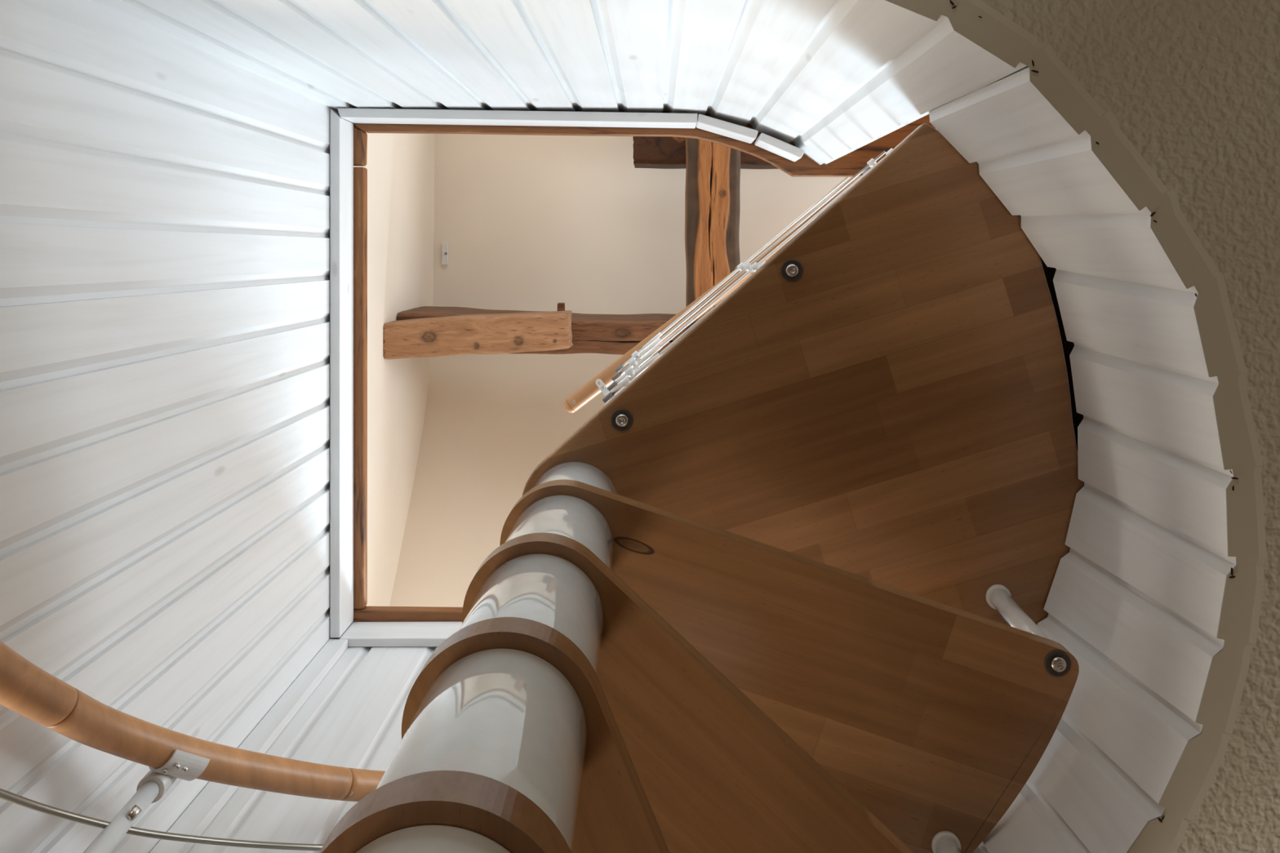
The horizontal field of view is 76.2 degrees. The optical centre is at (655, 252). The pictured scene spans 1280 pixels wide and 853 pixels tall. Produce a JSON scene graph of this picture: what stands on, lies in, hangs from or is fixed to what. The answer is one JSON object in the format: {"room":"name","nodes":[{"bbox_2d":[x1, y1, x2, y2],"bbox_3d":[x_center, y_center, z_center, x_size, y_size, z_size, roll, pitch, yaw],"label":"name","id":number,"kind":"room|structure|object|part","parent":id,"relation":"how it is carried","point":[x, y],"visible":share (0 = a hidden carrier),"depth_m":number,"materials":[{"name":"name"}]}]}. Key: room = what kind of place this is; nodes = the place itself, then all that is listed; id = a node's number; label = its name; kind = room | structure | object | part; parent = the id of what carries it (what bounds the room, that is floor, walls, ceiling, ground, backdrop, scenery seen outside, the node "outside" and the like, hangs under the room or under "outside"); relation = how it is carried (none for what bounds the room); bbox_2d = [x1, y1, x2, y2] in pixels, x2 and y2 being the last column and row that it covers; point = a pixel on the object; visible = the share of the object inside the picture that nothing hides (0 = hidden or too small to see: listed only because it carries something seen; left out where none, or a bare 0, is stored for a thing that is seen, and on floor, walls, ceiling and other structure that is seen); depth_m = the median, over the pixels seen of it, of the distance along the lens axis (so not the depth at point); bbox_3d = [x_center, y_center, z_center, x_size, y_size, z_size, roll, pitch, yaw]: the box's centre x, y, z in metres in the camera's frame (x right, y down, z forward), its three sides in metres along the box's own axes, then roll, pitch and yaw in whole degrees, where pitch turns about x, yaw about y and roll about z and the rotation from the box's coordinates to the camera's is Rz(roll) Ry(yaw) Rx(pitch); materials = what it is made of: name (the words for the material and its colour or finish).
{"room":"spiral staircase","nodes":[
{"label":"spiral staircase","id":0,"kind":"room"},
{"bbox_2d":[0,0,338,852],"bbox_3d":[-0.786,0.294,1.486,0.028,1.068,1.278,0,-90,0],"label":"wall","id":1,"kind":"structure","parent":0,"point":[165,200],"depth_m":1.25,"materials":[{"name":"white wood"}]},
{"bbox_2d":[329,108,353,637],"bbox_3d":[-0.759,0.284,1.974,0.024,0.089,1.253,0,-90,0],"label":"trim","id":2,"kind":"structure","parent":1,"relation":"attached to","point":[341,130],"depth_m":1.93,"materials":[{"name":"white wood"}]},
{"bbox_2d":[187,630,438,852],"bbox_3d":[-0.361,0.945,1.486,0.822,1.068,0.033,0,-90,0],"label":"wall","id":3,"kind":"structure","parent":0,"point":[353,718],"depth_m":1.56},
{"bbox_2d":[149,639,347,852],"bbox_3d":[-0.749,0.922,1.440,0.044,0.979,0.020,0,-90,0],"label":"trim","id":4,"kind":"structure","parent":3,"relation":"attached to","point":[209,802],"depth_m":1.55,"materials":[{"name":"white wood"}]},
{"bbox_2d":[339,622,462,646],"bbox_3d":[-0.401,0.921,1.974,0.702,0.089,0.022,0,-90,0],"label":"trim","id":5,"kind":"structure","parent":3,"relation":"attached to","point":[358,633],"depth_m":1.95,"materials":[{"name":"white wood"}]},
{"bbox_2d":[353,132,434,606],"bbox_3d":[-0.990,0.175,2.481,0.001,2.366,5.150,0,-90,0],"label":"wall","id":6,"kind":"structure","parent":0,"point":[400,166],"depth_m":3.08,"materials":[{"name":"beige paint"}]},
{"bbox_2d":[395,306,688,355],"bbox_3d":[0.306,0.336,3.279,2.601,0.400,0.149,2,-90,0],"label":"tie beam","id":7,"kind":"structure","parent":6,"relation":"attached to","point":[607,334],"depth_m":3.11,"materials":[{"name":"brown wood"}]},
{"bbox_2d":[382,310,573,359],"bbox_3d":[-0.654,0.302,3.034,0.685,0.142,0.144,-4,-90,0],"label":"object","id":8,"kind":"structure","parent":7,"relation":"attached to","point":[528,331],"depth_m":2.97,"materials":[{"name":"brown wood"}]},
{"bbox_2d":[557,302,564,311],"bbox_3d":[-0.379,0.231,3.268,0.030,0.035,0.062,0,-90,0],"label":"wooden peg","id":9,"kind":"object","parent":7,"relation":"attached to","point":[561,306],"visible":0.55,"depth_m":3.25,"materials":[{"name":"brown wood"}]},
{"bbox_2d":[684,137,740,328],"bbox_3d":[0.218,0.155,3.191,0.230,0.228,1.564,0,-90,0],"label":"beam","id":10,"kind":"structure","parent":7,"relation":"attached to","point":[713,170],"depth_m":3.08,"materials":[{"name":"brown wood"}]},
{"bbox_2d":[633,136,778,168],"bbox_3d":[0.955,-0.465,3.406,2.095,0.204,0.212,0,-90,0],"label":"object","id":11,"kind":"structure","parent":10,"relation":"on","point":[649,152],"depth_m":3.30,"materials":[{"name":"brown wood"}]},
{"bbox_2d":[90,0,1026,164],"bbox_3d":[-0.161,-0.336,1.486,1.222,1.068,0.115,6,-90,0],"label":"wall","id":12,"kind":"structure","parent":0,"point":[830,78],"depth_m":1.32,"materials":[{"name":"white wood"}]},
{"bbox_2d":[337,107,697,128],"bbox_3d":[-0.327,-0.326,1.974,0.853,0.089,0.023,1,-90,0],"label":"trim","id":13,"kind":"structure","parent":12,"relation":"attached to","point":[355,115],"depth_m":1.93,"materials":[{"name":"white wood"}]},
{"bbox_2d":[696,114,758,143],"bbox_3d":[0.170,-0.299,1.974,0.147,0.089,0.022,16,-90,0],"label":"trim","id":14,"kind":"structure","parent":12,"relation":"attached to","point":[747,135],"depth_m":1.93,"materials":[{"name":"white wood"}]},
{"bbox_2d":[754,133,804,161],"bbox_3d":[0.298,-0.255,1.974,0.112,0.089,0.021,23,-90,0],"label":"trim","id":15,"kind":"structure","parent":12,"relation":"attached to","point":[782,148],"depth_m":1.93,"materials":[{"name":"white wood"}]},
{"bbox_2d":[389,133,852,607],"bbox_3d":[1.005,0.175,2.728,3.990,1.871,5.150,0,-90,0],"label":"ceiling","id":16,"kind":"structure","parent":0,"point":[526,222],"depth_m":3.63,"materials":[{"name":"beige paint"}]},
{"bbox_2d":[441,243,448,265],"bbox_3d":[-0.939,0.005,3.632,0.027,0.012,0.097,0,-90,0],"label":"wall plate","id":17,"kind":"object","parent":16,"relation":"attached to","point":[444,246],"visible":1,"depth_m":3.63,"materials":[{"name":"white plastic"}]},
{"bbox_2d":[928,66,1236,852],"bbox_3d":[0.455,0.425,1.107,0.461,0.310,1.242,18,-90,0],"label":"wall","id":18,"kind":"structure","parent":0,"point":[1136,597],"depth_m":1.06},
{"bbox_2d":[1019,215,1083,449],"bbox_3d":[0.491,0.447,1.310,0.393,0.020,1.201,18,-90,0],"label":"trim","id":19,"kind":"structure","parent":18,"relation":"attached to","point":[1068,346],"depth_m":1.30,"materials":[{"name":"black"}]},
{"bbox_2d":[886,0,1279,852],"bbox_3d":[-0.048,0.301,0.949,12.988,0.002,12.998,0,-90,0],"label":"ceiling","id":20,"kind":"structure","parent":0,"point":[1179,100],"depth_m":0.95,"materials":[{"name":"grey paint"}]},
{"bbox_3d":[-0.186,0.294,1.660,1.291,0.719,1.398,0,-90,0],"label":"wall","id":21,"kind":"structure","parent":0,"visible":0},
{"bbox_2d":[353,166,367,608],"bbox_3d":[-0.781,0.335,2.035,0.118,0.030,1.097,0,-90,0],"label":"trim","id":22,"kind":"structure","parent":21,"relation":"on","point":[360,173],"depth_m":2.02,"materials":[{"name":"brown wood"}]},
{"bbox_2d":[353,124,367,165],"bbox_3d":[-0.781,-0.317,2.035,0.118,0.030,0.199,0,-90,0],"label":"trim","id":23,"kind":"structure","parent":21,"relation":"on","point":[360,137],"depth_m":2.02,"materials":[{"name":"brown wood"}]},
{"bbox_2d":[346,606,462,630],"bbox_3d":[-0.435,0.947,2.035,0.810,0.030,0.126,0,-90,0],"label":"trim","id":24,"kind":"structure","parent":21,"relation":"on","point":[368,614],"depth_m":2.02,"materials":[{"name":"brown wood"}]},
{"bbox_2d":[352,110,935,177],"bbox_3d":[-0.049,-0.309,2.035,1.578,0.030,0.241,0,-90,0],"label":"trim","id":25,"kind":"structure","parent":21,"relation":"on","point":[850,164],"depth_m":2.02,"materials":[{"name":"wood"}]},
{"bbox_3d":[0.200,0.800,-1.550,6.800,0.100,8.000,0,-90,0],"label":"floor","id":26,"kind":"structure","parent":0,"visible":0},
{"bbox_2d":[319,123,1084,852],"bbox_3d":[0.132,0.579,-0.104,1.507,2.792,0.787,-42,-90,0],"label":"spiral staircase","id":27,"kind":"structure","parent":26,"relation":"on","point":[787,588],"depth_m":1.09,"materials":[{"name":"brown wood"}]},
{"bbox_2d":[0,640,385,852],"bbox_3d":[-0.529,0.413,0.904,0.440,1.220,1.164,0,-90,0],"label":"stair handrail","id":28,"kind":"object","parent":27,"relation":"attached to","point":[27,690],"visible":0.8,"depth_m":1.06,"materials":[{"name":"brown wood"}]},
{"bbox_3d":[-0.608,0.167,0.642,0.175,0.696,0.800,26,-90,0],"label":"rail","id":29,"kind":"part","parent":28,"relation":"part of","materials":[{"name":"brown wood"}]},
{"bbox_3d":[-0.621,0.706,1.143,0.075,0.365,0.406,-35,-90,0],"label":"rail","id":30,"kind":"part","parent":28,"relation":"part of","materials":[{"name":"brown wood"}]},
{"bbox_3d":[-0.414,0.916,1.405,0.241,0.221,0.049,35,-90,0],"label":"rail","id":31,"kind":"part","parent":28,"relation":"part of","materials":[{"name":"brown wood"}]},
{"bbox_2d":[610,408,633,431],"bbox_3d":[-0.052,0.259,1.264,0.034,0.002,0.034,0,-90,0],"label":"washer","id":32,"kind":"object","parent":27,"relation":"in","point":[621,420],"depth_m":1.26,"materials":[{"name":"silver metal"}]},
{"bbox_2d":[563,128,937,413],"bbox_3d":[0.170,0.101,1.787,1.071,0.990,0.095,-39,-90,0],"label":"landing railing","id":33,"kind":"object","parent":27,"relation":"on","point":[630,363],"visible":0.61,"depth_m":2.08,"materials":[{"name":"white metal"}]},
{"bbox_3d":[-0.242,0.428,2.260,0.019,0.044,0.044,-37,-90,0],"label":"knob","id":34,"kind":"part","parent":33,"relation":"part of","materials":[{"name":"brown wood"}]},
{"bbox_3d":[-0.141,0.373,2.233,0.018,0.004,0.066,-37,-90,0],"label":"bracket plate","id":35,"kind":"part","parent":33,"relation":"part of","materials":[{"name":"white plastic"}]},
{"bbox_3d":[-0.043,0.270,1.768,0.017,0.953,0.017,0,-90,0],"label":"railing post","id":36,"kind":"part","parent":33,"relation":"part of","materials":[{"name":"white metal"}]},
{"bbox_3d":[0.183,0.102,2.260,1.051,0.044,0.044,-37,-90,0],"label":"handrail","id":37,"kind":"part","parent":33,"relation":"part of","materials":[{"name":"brown wood"}]},
{"bbox_3d":[0.226,0.044,1.768,0.017,0.953,0.017,0,-90,0],"label":"railing post","id":38,"kind":"part","parent":33,"relation":"part of","materials":[{"name":"white metal"}]},
{"bbox_3d":[0.517,-0.199,1.655,0.017,0.713,0.017,0,-90,0],"label":"railing post","id":39,"kind":"part","parent":33,"relation":"part of","materials":[{"name":"white metal"}]},
{"bbox_2d":[780,259,803,281],"bbox_3d":[0.211,0.027,1.264,0.034,0.002,0.034,0,-90,0],"label":"washer","id":40,"kind":"object","parent":27,"relation":"in","point":[791,270],"depth_m":1.26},
{"bbox_3d":[0.387,0.792,0.997,0.030,0.182,0.030,0,-90,0],"label":"spacer post","id":41,"kind":"part","parent":27,"relation":"part of","materials":[{"name":"white metal"}]},
{"bbox_3d":[0.533,0.540,1.190,0.030,0.146,0.048,-24,-90,0],"label":"spacer post","id":42,"kind":"part","parent":27,"relation":"part of","materials":[{"name":"white metal"}]},
{"bbox_2d":[1044,650,1071,676],"bbox_3d":[0.537,0.549,1.090,0.035,0.002,0.035,0,-90,0],"label":"washer","id":43,"kind":"object","parent":27,"relation":"in","point":[1056,663],"depth_m":1.09,"materials":[{"name":"silver metal"}]}
]}

